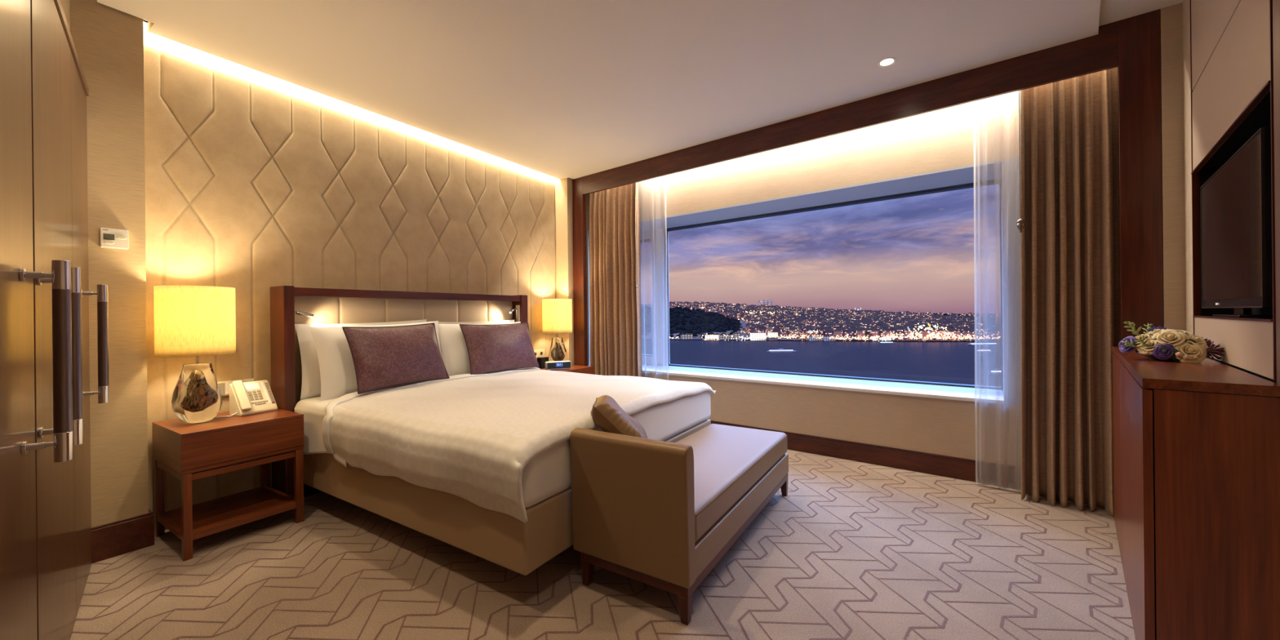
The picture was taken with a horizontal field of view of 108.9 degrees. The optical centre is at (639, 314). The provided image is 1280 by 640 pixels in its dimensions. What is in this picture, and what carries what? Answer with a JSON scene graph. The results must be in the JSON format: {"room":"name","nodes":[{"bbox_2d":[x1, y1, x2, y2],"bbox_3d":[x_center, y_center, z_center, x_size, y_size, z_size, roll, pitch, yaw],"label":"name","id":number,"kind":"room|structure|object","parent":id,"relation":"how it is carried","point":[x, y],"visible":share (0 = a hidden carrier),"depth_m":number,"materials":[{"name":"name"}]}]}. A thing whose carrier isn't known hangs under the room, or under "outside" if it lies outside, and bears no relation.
{"room":"hotel room","nodes":[
{"label":"hotel room","id":0,"kind":"room"},
{"bbox_2d":[60,0,70,30],"bbox_3d":[-1.345,-0.261,0.828,4.085,2.850,0.916,-1,0,32],"label":"wall","id":1,"kind":"structure","parent":0,"point":[65,3],"depth_m":2.06,"materials":[{"name":"paper"}]},
{"bbox_2d":[70,0,148,527],"bbox_3d":[-2.757,-0.193,2.255,0.335,2.745,0.380,-1,0,32],"label":"wall","id":2,"kind":"structure","parent":0,"point":[108,42],"depth_m":2.24,"materials":[{"name":"paint"}]},
{"bbox_2d":[99,227,128,248],"bbox_3d":[-2.562,-0.370,2.229,0.024,0.093,0.090,-1,0,32],"label":"thermostat","id":3,"kind":"object","parent":2,"relation":"attached to","point":[108,237],"visible":1,"depth_m":2.22,"materials":[{"name":"white plastic"}]},
{"bbox_2d":[91,509,154,563],"bbox_3d":[-2.608,1.094,2.269,0.148,0.168,0.248,-1,0,32],"label":"baseboard","id":4,"kind":"structure","parent":2,"relation":"attached to","point":[111,540],"depth_m":2.24,"materials":[{"name":"brown wood"}]},
{"bbox_2d":[142,21,553,182],"bbox_3d":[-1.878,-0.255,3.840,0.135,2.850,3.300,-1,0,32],"label":"strip light","id":5,"kind":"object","parent":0,"point":[162,42],"depth_m":3.14,"materials":[{"name":"beige plastic"}]},
{"bbox_2d":[143,42,555,529],"bbox_3d":[-1.811,-0.150,3.793,0.030,2.639,3.224,-1,0,32],"label":"panel","id":6,"kind":"object","parent":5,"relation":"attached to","point":[252,187],"visible":0.54,"depth_m":3.01,"materials":[{"name":"fabric"}]},
{"bbox_2d":[217,378,253,395],"bbox_3d":[-2.433,0.439,2.740,0.016,0.085,0.190,-1,0,32],"label":"wall switch","id":7,"kind":"object","parent":6,"relation":"attached to","point":[223,385],"visible":0.38,"depth_m":2.71,"materials":[{"name":"beige plastic"}]},
{"bbox_2d":[533,349,544,357],"bbox_3d":[-1.088,0.421,4.878,0.014,0.082,0.190,-1,0,32],"label":"wall socket","id":8,"kind":"object","parent":6,"relation":"attached to","point":[540,353],"visible":0.62,"depth_m":4.89,"materials":[{"name":"beige plastic"}]},
{"bbox_2d":[553,177,574,364],"bbox_3d":[-0.804,-0.214,5.356,0.335,2.745,0.490,-1,0,32],"label":"wall","id":9,"kind":"structure","parent":0,"point":[562,187],"depth_m":5.10,"materials":[{"name":"paint"}]},
{"bbox_2d":[572,177,587,365],"bbox_3d":[-0.667,-0.200,5.101,0.166,2.715,0.066,-1,0,32],"label":"trim","id":10,"kind":"structure","parent":9,"relation":"attached to","point":[579,199],"depth_m":5.07,"materials":[{"name":"brown wood"}]},
{"bbox_2d":[586,229,590,365],"bbox_3d":[-0.568,-0.181,5.654,0.468,1.595,0.656,-1,0,32],"label":"wall","id":11,"kind":"structure","parent":0,"point":[587,231],"depth_m":5.29,"materials":[{"name":"grey"}]},
{"bbox_2d":[640,228,669,365],"bbox_3d":[0.008,-0.193,5.455,0.744,1.554,0.190,-1,0,32],"label":"window reveal","id":12,"kind":"object","parent":11,"relation":"in","point":[657,235],"depth_m":5.23,"materials":[{"name":"white"}]},
{"bbox_2d":[640,238,653,356],"bbox_3d":[-0.048,-0.195,5.505,0.599,1.370,0.127,-1,0,32],"label":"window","id":13,"kind":"structure","parent":12,"relation":"attached to","point":[650,239],"depth_m":5.38,"materials":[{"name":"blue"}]},
{"bbox_2d":[97,0,1100,179],"bbox_3d":[-0.147,-1.543,2.288,4.281,0.049,4.148,-1,0,32],"label":"ceiling","id":14,"kind":"structure","parent":0,"point":[559,89],"depth_m":2.66,"materials":[{"name":"beige paint"}]},
{"bbox_2d":[877,57,896,66],"bbox_3d":[1.503,-1.534,2.783,0.100,0.003,0.100,-1,0,32],"label":"recessed light","id":15,"kind":"object","parent":14,"relation":"in","point":[886,62],"visible":1,"depth_m":2.79,"materials":[{"name":"white plastic"}]},
{"bbox_2d":[70,448,1135,639],"bbox_3d":[0.114,1.148,2.127,5.105,0.001,4.693,-1,0,32],"label":"floor","id":16,"kind":"structure","parent":0,"point":[853,549],"depth_m":1.97,"materials":[{"name":"carpet"}]},
{"bbox_2d":[0,0,109,639],"bbox_3d":[-1.255,0.048,0.896,3.620,2.232,0.126,-1,0,44],"label":"door","id":17,"kind":"structure","parent":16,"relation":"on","point":[46,505],"depth_m":1.24,"materials":[{"name":"brown"}]},
{"bbox_2d":[151,408,304,561],"bbox_3d":[-2.249,0.872,2.513,0.500,0.604,0.503,-1,0,32],"label":"nightstand","id":18,"kind":"object","parent":16,"relation":"on","point":[180,450],"visible":0.96,"depth_m":2.40,"materials":[{"name":"brown wood"}]},
{"bbox_2d":[153,285,235,423],"bbox_3d":[-2.362,0.213,2.438,0.311,0.716,0.311,-1,0,32],"label":"table lamp","id":19,"kind":"object","parent":18,"relation":"on","point":[189,321],"visible":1,"depth_m":2.35,"materials":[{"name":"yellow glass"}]},
{"bbox_2d":[163,486,293,531],"bbox_3d":[-2.256,1.069,2.519,0.457,0.014,0.443,-1,0,32],"label":"shelf","id":20,"kind":"object","parent":18,"relation":"attached to","point":[215,512],"depth_m":2.51,"materials":[{"name":"brown wood"}]},
{"bbox_2d":[215,379,277,417],"bbox_3d":[-2.295,0.475,2.638,0.230,0.192,0.258,-1,0,24],"label":"telephone","id":21,"kind":"object","parent":18,"relation":"on","point":[246,398],"visible":0.94,"depth_m":2.62,"materials":[{"name":"beige plastic"}]},
{"bbox_2d":[270,285,711,575],"bbox_3d":[-0.881,0.487,3.108,2.188,1.345,1.963,-1,0,32],"label":"bed","id":22,"kind":"object","parent":16,"relation":"on","point":[501,539],"visible":0.32,"depth_m":2.59,"materials":[{"name":"beige fabric"}]},
{"bbox_2d":[294,311,314,317],"bbox_3d":[-2.097,-0.002,2.841,0.074,0.150,0.114,-1,0,32],"label":"light","id":23,"kind":"object","parent":22,"relation":"attached to","point":[297,313],"visible":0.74,"depth_m":2.83,"materials":[{"name":"silver metal"}]},
{"bbox_2d":[294,319,426,399],"bbox_3d":[-1.868,0.282,3.175,0.187,0.497,0.888,-1,0,32],"label":"pillow","id":24,"kind":"object","parent":22,"relation":"on","point":[311,377],"visible":0.18,"depth_m":2.84,"materials":[{"name":"white fabric"}]},
{"bbox_2d":[309,320,442,400],"bbox_3d":[-1.729,0.287,3.123,0.267,0.508,0.892,-1,0,31],"label":"pillow","id":25,"kind":"object","parent":22,"relation":"on","point":[337,370],"visible":0.34,"depth_m":2.81,"materials":[{"name":"white fabric"}]},
{"bbox_2d":[438,320,514,355],"bbox_3d":[-1.395,0.281,3.929,0.194,0.473,0.880,-1,0,32],"label":"pillow","id":26,"kind":"object","parent":22,"relation":"on","point":[505,321],"visible":0.04,"depth_m":3.91,"materials":[{"name":"white fabric"}]},
{"bbox_2d":[438,321,522,376],"bbox_3d":[-1.294,0.288,3.836,0.267,0.477,0.860,-1,0,33],"label":"pillow","id":27,"kind":"object","parent":22,"relation":"on","point":[455,354],"visible":0.22,"depth_m":3.55,"materials":[{"name":"white fabric"}]},
{"bbox_2d":[509,305,519,321],"bbox_3d":[-1.188,-0.007,4.293,0.064,0.160,0.125,-1,0,32],"label":"light","id":28,"kind":"object","parent":22,"relation":"attached to","point":[517,308],"visible":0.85,"depth_m":4.33,"materials":[{"name":"silver metal"}]},
{"bbox_2d":[321,367,715,523],"bbox_3d":[-0.682,0.617,2.942,1.747,0.342,1.889,-1,0,32],"label":"duvet","id":29,"kind":"object","parent":22,"relation":"on","point":[473,438],"visible":0.95,"depth_m":2.24,"materials":[{"name":"white fabric"}]},
{"bbox_2d":[342,322,448,394],"bbox_3d":[-1.598,0.270,3.046,0.306,0.472,0.660,-1,0,28],"label":"cushion","id":30,"kind":"object","parent":29,"relation":"on","point":[383,357],"visible":1,"depth_m":2.94,"materials":[{"name":"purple fabric"}]},
{"bbox_2d":[459,322,539,374],"bbox_3d":[-1.145,0.271,3.788,0.305,0.453,0.688,-1,0,35],"label":"cushion","id":31,"kind":"object","parent":29,"relation":"on","point":[500,347],"visible":1,"depth_m":3.69,"materials":[{"name":"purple fabric"}]},
{"bbox_2d":[540,364,594,374],"bbox_3d":[-0.830,0.857,4.767,0.500,0.604,0.503,-1,0,32],"label":"nightstand","id":32,"kind":"object","parent":16,"relation":"on","point":[575,368],"visible":0.06,"depth_m":4.73,"materials":[{"name":"brown wood"}]},
{"bbox_2d":[537,356,548,368],"bbox_3d":[-1.008,0.500,4.748,0.065,0.112,0.105,-1,0,32],"label":"box","id":33,"kind":"object","parent":32,"relation":"on","point":[541,361],"visible":0.77,"depth_m":4.71,"materials":[{"name":"black plastic"}]},
{"bbox_2d":[542,298,572,361],"bbox_3d":[-0.878,0.197,4.862,0.311,0.716,0.311,-1,0,32],"label":"table lamp","id":34,"kind":"object","parent":32,"relation":"on","point":[557,313],"visible":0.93,"depth_m":4.75,"materials":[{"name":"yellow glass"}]},
{"bbox_2d":[545,360,571,370],"bbox_3d":[-0.823,0.514,4.597,0.250,0.082,0.094,-1,0,-24],"label":"alarm clock","id":35,"kind":"object","parent":32,"relation":"on","point":[556,365],"visible":1,"depth_m":4.56,"materials":[{"name":"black plastic"}]},
{"bbox_2d":[569,423,788,625],"bbox_3d":[0.322,0.815,2.417,0.554,0.664,1.456,-1,0,32],"label":"bench","id":36,"kind":"object","parent":16,"relation":"on","point":[660,514],"visible":1,"depth_m":1.85,"materials":[{"name":"beige leather"}]},
{"bbox_2d":[590,395,647,438],"bbox_3d":[-0.092,0.503,2.070,0.313,0.329,0.309,-1,0,-3],"label":"cushion","id":37,"kind":"object","parent":36,"relation":"on","point":[606,412],"visible":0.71,"depth_m":1.94,"materials":[{"name":"beige leather"}]},
{"bbox_2d":[674,423,787,542],"bbox_3d":[0.348,0.816,2.447,0.529,0.132,1.375,-1,0,32],"label":"seat cushion","id":38,"kind":"object","parent":36,"relation":"on","point":[731,463],"depth_m":2.33,"materials":[{"name":"beige leather"}]},
{"bbox_2d":[1111,346,1279,639],"bbox_3d":[2.083,0.652,1.800,0.245,0.950,1.560,-1,0,44],"label":"cabinet","id":39,"kind":"object","parent":16,"relation":"on","point":[1197,446],"visible":0.93,"depth_m":1.26,"materials":[{"name":"brown wood"}]},
{"bbox_2d":[1118,321,1224,363],"bbox_3d":[2.036,0.107,1.763,0.260,0.157,0.203,-1,0,32],"label":"flower arrangement","id":40,"kind":"object","parent":39,"relation":"on","point":[1162,344],"visible":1,"depth_m":1.73,"materials":[{"name":"beige fabric"}]},
{"bbox_2d":[1137,351,1184,360],"bbox_3d":[2.049,0.163,1.773,0.166,0.028,0.166,-1,0,32],"label":"bowl","id":41,"kind":"object","parent":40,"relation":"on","point":[1157,355],"depth_m":1.73,"materials":[{"name":"wood"}]},
{"bbox_2d":[142,0,1182,26],"bbox_3d":[0.008,-1.590,2.147,5.248,0.050,4.940,-1,0,32],"label":"ceiling","id":42,"kind":"structure","parent":0,"point":[1110,11],"depth_m":2.38,"materials":[{"name":"beige paint"}]},
{"bbox_2d":[582,21,1118,195],"bbox_3d":[0.991,-1.456,3.767,4.093,0.240,0.467,-1,0,32],"label":"beam","id":43,"kind":"structure","parent":42,"relation":"attached to","point":[1099,52],"depth_m":3.14,"materials":[{"name":"brown wood"}]},
{"bbox_2d":[586,90,1020,230],"bbox_3d":[1.295,-1.357,4.204,5.186,0.715,1.111,-1,0,32],"label":"wall","id":44,"kind":"structure","parent":0,"point":[943,139],"depth_m":3.55,"materials":[{"name":"beige paint"}]},
{"bbox_2d":[642,373,1021,466],"bbox_3d":[1.319,0.866,4.204,5.186,0.540,1.111,-1,0,32],"label":"wall","id":45,"kind":"structure","parent":0,"point":[938,426],"depth_m":3.44,"materials":[{"name":"beige paint"}]},
{"bbox_2d":[641,363,1004,404],"bbox_3d":[1.071,0.585,4.361,3.794,0.026,0.988,-1,0,32],"label":"window sill","id":46,"kind":"structure","parent":45,"relation":"on","point":[932,391],"depth_m":3.73,"materials":[{"name":"white"}]},
{"bbox_2d":[711,420,1021,489],"bbox_3d":[1.087,1.067,3.984,5.028,0.142,0.498,-1,0,32],"label":"baseboard","id":47,"kind":"structure","parent":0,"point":[993,473],"depth_m":3.32,"materials":[{"name":"brown wood"}]},
{"bbox_2d":[1000,156,1021,404],"bbox_3d":[2.954,-0.220,2.932,1.043,1.595,0.712,-1,0,32],"label":"wall","id":48,"kind":"structure","parent":0,"point":[1010,172],"depth_m":2.96,"materials":[{"name":"grey"}]},
{"bbox_2d":[587,160,1003,389],"bbox_3d":[1.044,-0.212,4.332,3.787,1.569,0.857,-1,0,32],"label":"window","id":49,"kind":"structure","parent":48,"relation":"in","point":[997,181],"depth_m":3.88,"materials":[{"name":"blue"}]},
{"bbox_2d":[1160,2,1186,330],"bbox_3d":[2.843,-0.238,2.372,0.205,2.715,0.140,-1,0,32],"label":"wall","id":50,"kind":"structure","parent":0,"point":[1171,16],"depth_m":2.36,"materials":[{"name":"beige paint"}]},
{"bbox_2d":[1117,8,1163,340],"bbox_3d":[2.678,-0.236,2.445,0.155,2.715,0.046,-1,0,32],"label":"wall panel","id":51,"kind":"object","parent":50,"relation":"attached to","point":[1139,68],"depth_m":2.43,"materials":[{"name":"brown wood"}]},
{"bbox_3d":[1.052,-1.536,3.871,4.397,0.030,0.677,-1,0,32],"label":"ceiling","id":52,"kind":"structure","parent":0,"visible":0},
{"bbox_2d":[589,182,642,377],"bbox_3d":[-0.281,-0.172,4.876,0.704,2.659,0.192,-1,0,32],"label":"curtain","id":53,"kind":"object","parent":52,"relation":"hanging from","point":[615,253],"visible":0.82,"depth_m":4.87,"materials":[{"name":"fabric"}]},
{"bbox_2d":[635,206,638,288],"bbox_3d":[-0.037,-0.866,4.641,0.024,1.208,0.024,-1,0,32],"label":"wand","id":54,"kind":"object","parent":52,"relation":"hanging from","point":[637,286],"visible":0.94,"depth_m":4.64,"materials":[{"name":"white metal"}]},
{"bbox_2d":[1016,90,1025,232],"bbox_3d":[2.304,-0.995,2.772,0.042,1.001,0.042,-1,0,32],"label":"wand","id":55,"kind":"object","parent":52,"relation":"hanging from","point":[1020,224],"visible":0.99,"depth_m":2.77,"materials":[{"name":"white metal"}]},
{"bbox_2d":[1020,66,1120,515],"bbox_3d":[2.530,-0.203,2.667,0.510,2.659,0.195,-1,0,32],"label":"curtain","id":56,"kind":"object","parent":52,"relation":"hanging from","point":[1070,260],"visible":0.77,"depth_m":2.68,"materials":[{"name":"fabric"}]},
{"bbox_3d":[0.866,-0.284,0.222,0.654,2.850,2.547,-1,0,32],"label":"wall","id":57,"kind":"structure","parent":0,"visible":0},
{"bbox_2d":[1182,0,1276,383],"bbox_3d":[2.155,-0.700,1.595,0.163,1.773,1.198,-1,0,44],"label":"wall","id":58,"kind":"structure","parent":57,"relation":"attached to","point":[1232,52],"depth_m":1.60,"materials":[{"name":"beige paint"}]},
{"bbox_2d":[1200,126,1272,317],"bbox_3d":[2.098,-0.266,1.572,0.100,0.550,0.987,-1,0,44],"label":"television","id":59,"kind":"object","parent":58,"relation":"attached to","point":[1237,267],"visible":0.96,"depth_m":1.50,"materials":[{"name":"black plastic"}]},
{"bbox_2d":[1272,0,1279,384],"bbox_3d":[1.668,-0.226,1.180,0.036,2.715,0.084,-1,0,32],"label":"trim panel","id":60,"kind":"object","parent":57,"relation":"attached to","point":[1276,3],"visible":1,"depth_m":1.20,"materials":[{"name":"brown wood"}]},
{"label":"outside","id":61,"kind":"structure","parent":0,"visible":0},
{"bbox_2d":[640,304,1000,341],"bbox_3d":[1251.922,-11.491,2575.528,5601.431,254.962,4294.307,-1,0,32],"label":"hillside","id":62,"kind":"structure","parent":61,"point":[743,335],"depth_m":1064.93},
{"bbox_2d":[681,333,693,340],"bbox_3d":[110.920,53.324,1075.526,26.752,14.414,15.200,-1,0,0],"label":"house","id":63,"kind":"structure","parent":62,"relation":"on","point":[683,335],"depth_m":1068.57,"materials":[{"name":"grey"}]},
{"bbox_2d":[705,333,719,340],"bbox_3d":[166.209,53.592,1057.830,30.897,14.222,15.200,-1,0,0],"label":"warehouse","id":64,"kind":"structure","parent":62,"relation":"on","point":[707,336],"depth_m":1050.72,"materials":[{"name":"beige"}]},
{"bbox_2d":[718,333,733,340],"bbox_3d":[196.437,53.122,1048.517,30.634,14.121,15.200,-1,0,0],"label":"warehouse","id":65,"kind":"structure","parent":62,"relation":"on","point":[721,337],"depth_m":1041.53,"materials":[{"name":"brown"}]},
{"bbox_2d":[733,333,740,340],"bbox_3d":[220.157,51.026,1040.377,13.556,17.402,15.200,-1,0,0],"label":"house","id":66,"kind":"structure","parent":62,"relation":"on","point":[737,335],"depth_m":1033.42,"materials":[{"name":"brown"}]},
{"bbox_2d":[748,327,758,335],"bbox_3d":[268.169,43.261,1081.054,22.200,26.150,12.053,-1,0,8],"label":"building","id":67,"kind":"structure","parent":62,"relation":"on","point":[752,329],"depth_m":1076.43,"materials":[{"name":"red"}]},
{"bbox_2d":[749,332,766,340],"bbox_3d":[264.330,51.353,1024.435,33.271,21.600,15.200,-1,0,0],"label":"palace","id":68,"kind":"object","parent":62,"relation":"on","point":[753,335],"visible":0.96,"depth_m":1017.40,"materials":[{"name":"beige"}]},
{"bbox_2d":[764,324,773,333],"bbox_3d":[309.601,40.060,1096.885,17.891,28.108,16.854,-1,0,7],"label":"building","id":69,"kind":"structure","parent":62,"relation":"on","point":[770,328],"depth_m":1089.38,"materials":[{"name":"brown"}]},
{"bbox_2d":[767,331,777,337],"bbox_3d":[302.535,49.964,1041.706,20.320,19.670,15.200,-1,0,0],"label":"house","id":70,"kind":"structure","parent":62,"relation":"on","point":[771,333],"depth_m":1034.69,"materials":[{"name":"beige"}]},
{"bbox_2d":[773,328,780,337],"bbox_3d":[312.962,46.033,1045.115,17.368,24.611,13.320,-1,0,17],"label":"building","id":71,"kind":"structure","parent":62,"relation":"on","point":[778,331],"depth_m":1038.74,"materials":[{"name":"red"}]},
{"bbox_2d":[782,330,789,340],"bbox_3d":[335.249,47.692,1030.952,22.596,22.427,14.593,-1,0,-21],"label":"building","id":72,"kind":"structure","parent":62,"relation":"on","point":[786,333],"depth_m":1023.88,"materials":[{"name":"red"}]},
{"bbox_2d":[791,328,798,340],"bbox_3d":[342.724,45.181,1019.447,14.392,29.052,16.611,-1,0,-2],"label":"building","id":73,"kind":"structure","parent":62,"relation":"on","point":[794,331],"depth_m":1011.71,"materials":[{"name":"brown"}]},
{"bbox_2d":[804,329,810,339],"bbox_3d":[364.496,47.254,997.586,12.944,27.625,16.489,-1,0,3],"label":"building","id":74,"kind":"structure","parent":62,"relation":"on","point":[809,332],"depth_m":990.20,"materials":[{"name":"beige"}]},
{"bbox_2d":[807,335,822,341],"bbox_3d":[377.709,53.821,988.431,30.003,14.535,15.200,-1,0,0],"label":"house","id":75,"kind":"structure","parent":62,"relation":"on","point":[810,338],"depth_m":981.54,"materials":[{"name":"grey"}]},
{"bbox_2d":[817,328,826,335],"bbox_3d":[400.360,45.409,1003.549,19.487,27.828,16.387,-1,0,-22],"label":"building","id":76,"kind":"structure","parent":62,"relation":"on","point":[821,331],"depth_m":995.53,"materials":[{"name":"red"}]},
{"bbox_2d":[822,335,835,341],"bbox_3d":[403.820,53.329,979.377,25.509,14.426,15.200,-1,0,0],"label":"house","id":77,"kind":"structure","parent":62,"relation":"on","point":[825,338],"depth_m":972.47,"materials":[{"name":"grey"}]},
{"bbox_2d":[825,328,834,335],"bbox_3d":[411.673,46.178,990.613,19.487,27.828,16.387,-1,0,20],"label":"building","id":78,"kind":"structure","parent":62,"relation":"on","point":[828,331],"depth_m":984.42,"materials":[{"name":"red"}]},
{"bbox_2d":[669,301,1000,329],"bbox_3d":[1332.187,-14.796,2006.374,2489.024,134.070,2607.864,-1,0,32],"label":"houses","id":79,"kind":"structure","parent":62,"relation":"on","point":[816,317],"depth_m":1553.63,"materials":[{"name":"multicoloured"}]},
{"bbox_2d":[674,304,999,340],"bbox_3d":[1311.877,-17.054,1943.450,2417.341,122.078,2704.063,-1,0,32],"label":"lights","id":80,"kind":"object","parent":62,"relation":"on","point":[674,304],"visible":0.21,"depth_m":957.86},
{"bbox_2d":[833,329,842,341],"bbox_3d":[424.385,46.425,981.648,17.891,28.108,16.854,-1,0,12],"label":"building","id":81,"kind":"structure","parent":62,"relation":"on","point":[837,333],"depth_m":974.14,"materials":[{"name":"brown"}]},
{"bbox_2d":[842,331,847,341],"bbox_3d":[442.715,47.380,975.309,22.200,26.150,12.053,-1,0,-10],"label":"building","id":82,"kind":"structure","parent":62,"relation":"on","point":[844,333],"depth_m":968.68,"materials":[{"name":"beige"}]},
{"bbox_2d":[847,329,855,341],"bbox_3d":[447.548,46.273,976.891,19.487,27.828,16.387,-1,0,-12],"label":"building","id":83,"kind":"structure","parent":62,"relation":"on","point":[851,333],"depth_m":969.39,"materials":[{"name":"red"}]},
{"bbox_2d":[830,333,878,341],"label":"lights","id":84,"kind":"object","parent":62,"relation":"on","point":[855,334],"depth_m":956.58},
{"bbox_2d":[855,328,864,341],"bbox_3d":[464.605,45.941,966.729,14.392,29.052,16.611,-1,0,5],"label":"building","id":85,"kind":"structure","parent":62,"relation":"on","point":[860,333],"depth_m":959.27,"materials":[{"name":"brown"}]},
{"bbox_2d":[866,331,879,341],"bbox_3d":[490.130,47.583,963.708,22.668,24.847,13.577,-1,0,-9],"label":"building","id":86,"kind":"structure","parent":62,"relation":"on","point":[868,333],"depth_m":958.33,"materials":[{"name":"red"}]},
{"bbox_2d":[867,328,878,341],"bbox_3d":[490.870,45.512,962.956,14.392,29.052,16.611,-1,0,-15],"label":"building","id":87,"kind":"structure","parent":62,"relation":"on","point":[874,332],"depth_m":956.00,"materials":[{"name":"brown"}]},
{"bbox_2d":[882,329,895,341],"bbox_3d":[520.044,45.785,955.486,17.891,28.108,16.854,-1,0,-23],"label":"building","id":88,"kind":"structure","parent":62,"relation":"on","point":[886,332],"depth_m":949.71,"materials":[{"name":"brown"}]},
{"bbox_2d":[895,330,906,341],"bbox_3d":[541.590,46.894,944.515,22.200,26.150,12.053,-1,0,8],"label":"building","id":89,"kind":"structure","parent":62,"relation":"on","point":[902,332],"depth_m":939.80,"materials":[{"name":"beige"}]},
{"bbox_2d":[902,328,911,341],"bbox_3d":[552.658,45.205,944.600,14.392,29.052,16.611,-1,0,18],"label":"building","id":90,"kind":"structure","parent":62,"relation":"on","point":[908,332],"depth_m":936.82,"materials":[{"name":"brown"}]},
{"bbox_2d":[911,329,919,341],"bbox_3d":[571.957,45.471,946.220,12.944,27.625,16.489,-1,0,-24],"label":"building","id":91,"kind":"structure","parent":62,"relation":"on","point":[915,335],"depth_m":940.02,"materials":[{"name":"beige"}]},
{"bbox_2d":[920,328,929,341],"bbox_3d":[580.782,45.193,931.966,14.392,29.052,16.611,-1,0,17],"label":"building","id":92,"kind":"structure","parent":62,"relation":"on","point":[923,333],"depth_m":925.23,"materials":[{"name":"brown"}]},
{"bbox_2d":[880,324,976,338],"label":"lights","id":93,"kind":"object","parent":62,"relation":"on","point":[932,333],"depth_m":925.23},
{"bbox_2d":[935,328,947,340],"bbox_3d":[611.282,44.764,926.697,14.392,29.052,16.611,-1,0,-25],"label":"building","id":94,"kind":"structure","parent":62,"relation":"on","point":[942,335],"depth_m":921.39,"materials":[{"name":"brown"}]},
{"bbox_2d":[947,329,960,341],"bbox_3d":[635.047,45.036,924.711,17.891,28.108,16.854,-1,0,9],"label":"building","id":95,"kind":"structure","parent":62,"relation":"on","point":[956,333],"depth_m":917.35,"materials":[{"name":"brown"}]},
{"bbox_2d":[963,329,974,341],"bbox_3d":[663.716,45.108,922.565,12.944,27.625,16.489,-1,0,-15],"label":"building","id":96,"kind":"structure","parent":62,"relation":"on","point":[971,332],"depth_m":916.91,"materials":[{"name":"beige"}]},
{"bbox_2d":[976,327,987,337],"bbox_3d":[719.777,42.169,962.159,14.392,29.052,16.611,-1,0,-11],"label":"building","id":97,"kind":"structure","parent":62,"relation":"on","point":[981,330],"depth_m":957.40,"materials":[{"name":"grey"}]},
{"bbox_2d":[983,332,999,341],"bbox_3d":[708.482,47.276,921.505,22.596,22.427,14.593,-1,0,20],"label":"building","id":98,"kind":"structure","parent":62,"relation":"on","point":[996,335],"depth_m":913.55,"materials":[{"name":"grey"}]},
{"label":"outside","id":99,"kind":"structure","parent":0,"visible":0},
{"bbox_2d":[983,329,992,341],"bbox_3d":[702.243,44.755,921.159,12.944,27.625,16.489,-1,0,28],"label":"building","id":100,"kind":"structure","parent":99,"point":[987,332],"depth_m":915.12,"materials":[{"name":"white"}]},
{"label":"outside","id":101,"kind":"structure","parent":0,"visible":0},
{"bbox_2d":[641,339,1001,386],"bbox_3d":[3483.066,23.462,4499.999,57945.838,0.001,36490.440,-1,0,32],"label":"sea","id":102,"kind":"structure","parent":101,"point":[940,362],"depth_m":609.23,"materials":[{"name":"liquid"}]},
{"bbox_2d":[767,348,795,351],"bbox_3d":[221.778,56.504,715.154,47.418,5.100,5.690,-1,0,0],"label":"ferry","id":103,"kind":"object","parent":102,"relation":"on","point":[779,349],"visible":0.98,"depth_m":713.04,"materials":[{"name":"grey"}]},
{"bbox_2d":[968,342,999,345],"bbox_3d":[612.703,52.273,814.954,58.464,5.100,7.016,-1,0,0],"label":"ferry","id":104,"kind":"object","parent":102,"relation":"on","point":[980,343],"visible":0.98,"depth_m":812.53,"materials":[{"name":"grey"}]},
{"bbox_2d":[976,348,991,351],"bbox_3d":[509.627,53.389,677.220,24.292,5.100,2.915,-1,0,0],"label":"ferry","id":105,"kind":"object","parent":102,"relation":"on","point":[982,349],"visible":0.94,"depth_m":676.25,"materials":[{"name":"grey"}]},
{"bbox_2d":[989,368,1001,373],"bbox_3d":[344.614,55.174,441.391,14.393,5.100,2.500,-1,0,0],"label":"ferry","id":106,"kind":"object","parent":102,"relation":"on","point":[996,371],"visible":0.76,"depth_m":440.47,"materials":[{"name":"grey"}]},
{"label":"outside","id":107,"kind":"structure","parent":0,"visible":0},
{"bbox_2d":[641,307,751,340],"bbox_3d":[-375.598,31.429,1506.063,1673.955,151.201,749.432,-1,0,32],"label":"wooded hill","id":108,"kind":"structure","parent":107,"point":[682,315],"depth_m":1224.53,"materials":[{"name":"plant"}]},
{"bbox_2d":[640,305,999,337],"bbox_3d":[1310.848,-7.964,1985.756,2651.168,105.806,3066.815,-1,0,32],"label":"woodland","id":109,"kind":"object","parent":108,"relation":"on","point":[709,319],"visible":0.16,"depth_m":1241.08,"materials":[{"name":"black plant"}]},
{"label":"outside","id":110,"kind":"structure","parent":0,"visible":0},
{"bbox_2d":[965,328,977,338],"bbox_3d":[680.451,43.515,938.640,14.392,29.052,16.611,-1,0,13],"label":"building","id":111,"kind":"structure","parent":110,"point":[971,329],"depth_m":930.21,"materials":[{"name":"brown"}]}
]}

